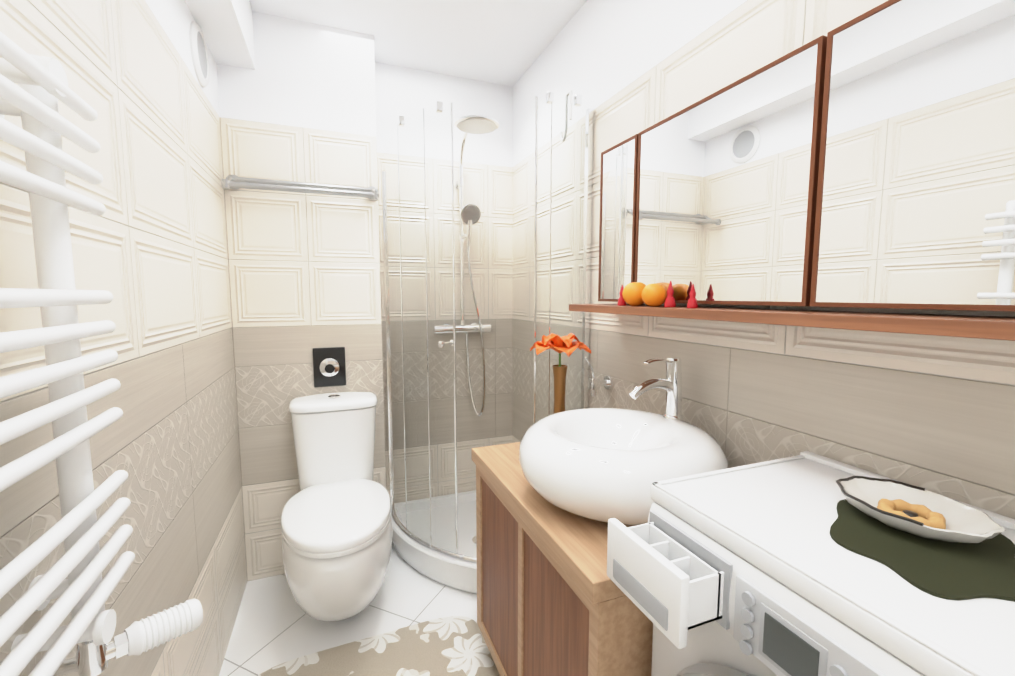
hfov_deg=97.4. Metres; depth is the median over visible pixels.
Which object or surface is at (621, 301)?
figurine
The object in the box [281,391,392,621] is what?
toilet
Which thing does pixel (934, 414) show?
wall
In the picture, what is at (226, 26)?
ceiling soffit
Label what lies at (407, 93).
wall
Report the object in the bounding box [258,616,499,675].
bath mat
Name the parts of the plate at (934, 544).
dish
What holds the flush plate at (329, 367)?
attached to the wall at (298, 104)
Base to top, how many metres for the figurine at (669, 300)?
0.066 m
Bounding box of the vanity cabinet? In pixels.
[471,442,652,675]
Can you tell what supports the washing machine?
on the floor
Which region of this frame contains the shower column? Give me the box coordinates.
[433,115,498,415]
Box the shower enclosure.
[381,90,593,593]
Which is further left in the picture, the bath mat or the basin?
the bath mat
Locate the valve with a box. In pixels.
[585,356,612,396]
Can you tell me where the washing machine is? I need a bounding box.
[607,451,1014,675]
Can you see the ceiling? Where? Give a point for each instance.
(504, 42)
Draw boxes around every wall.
[0,0,246,675]
[216,11,385,580]
[375,62,512,502]
[512,0,1014,518]
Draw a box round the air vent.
[189,21,208,86]
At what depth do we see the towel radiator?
0.55 m
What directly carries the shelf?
attached to the wall at (934, 414)
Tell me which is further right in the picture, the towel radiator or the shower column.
the shower column
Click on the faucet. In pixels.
(672, 384)
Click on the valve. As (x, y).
(595, 384)
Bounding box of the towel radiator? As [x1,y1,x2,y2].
[0,32,202,675]
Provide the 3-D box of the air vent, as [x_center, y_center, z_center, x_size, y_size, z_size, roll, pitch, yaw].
[-1.000,-0.921,1.454,0.014,0.184,0.184,-2,6,-21]
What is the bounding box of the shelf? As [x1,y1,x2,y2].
[569,282,1014,340]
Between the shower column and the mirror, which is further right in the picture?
the mirror
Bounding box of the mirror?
[598,0,1014,310]
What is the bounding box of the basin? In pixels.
[518,357,727,525]
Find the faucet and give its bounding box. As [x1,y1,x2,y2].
[629,357,683,419]
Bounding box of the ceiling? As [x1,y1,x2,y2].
[249,0,586,86]
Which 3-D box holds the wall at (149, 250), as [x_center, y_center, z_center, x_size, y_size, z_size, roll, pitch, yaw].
[-0.516,0.048,0.136,0.100,2.300,4.150,-2,6,-21]
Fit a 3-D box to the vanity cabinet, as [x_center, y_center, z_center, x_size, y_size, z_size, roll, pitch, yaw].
[0.252,0.740,1.247,0.507,0.710,0.742,-2,6,-21]
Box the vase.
[530,333,590,413]
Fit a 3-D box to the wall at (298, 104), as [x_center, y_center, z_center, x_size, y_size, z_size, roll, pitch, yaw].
[-0.874,-0.131,1.989,0.580,2.300,0.220,-2,6,-21]
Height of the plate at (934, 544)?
0.038 m
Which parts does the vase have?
flower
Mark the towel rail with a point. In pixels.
(234, 182)
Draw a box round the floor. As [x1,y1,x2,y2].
[219,544,476,675]
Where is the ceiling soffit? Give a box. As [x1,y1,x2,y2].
[185,0,254,69]
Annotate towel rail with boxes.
[221,175,378,199]
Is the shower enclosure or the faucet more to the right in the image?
the faucet
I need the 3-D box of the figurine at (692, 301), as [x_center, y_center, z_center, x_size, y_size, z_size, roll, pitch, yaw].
[0.438,-0.100,1.054,0.025,0.057,0.024,-2,6,-21]
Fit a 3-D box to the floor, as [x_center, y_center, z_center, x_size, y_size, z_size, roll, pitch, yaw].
[0.137,1.218,0.504,1.500,0.100,4.150,-2,6,-21]
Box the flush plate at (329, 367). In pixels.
[312,347,345,387]
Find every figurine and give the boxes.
[617,285,625,305]
[664,281,675,306]
[687,284,697,307]
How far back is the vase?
1.49 m

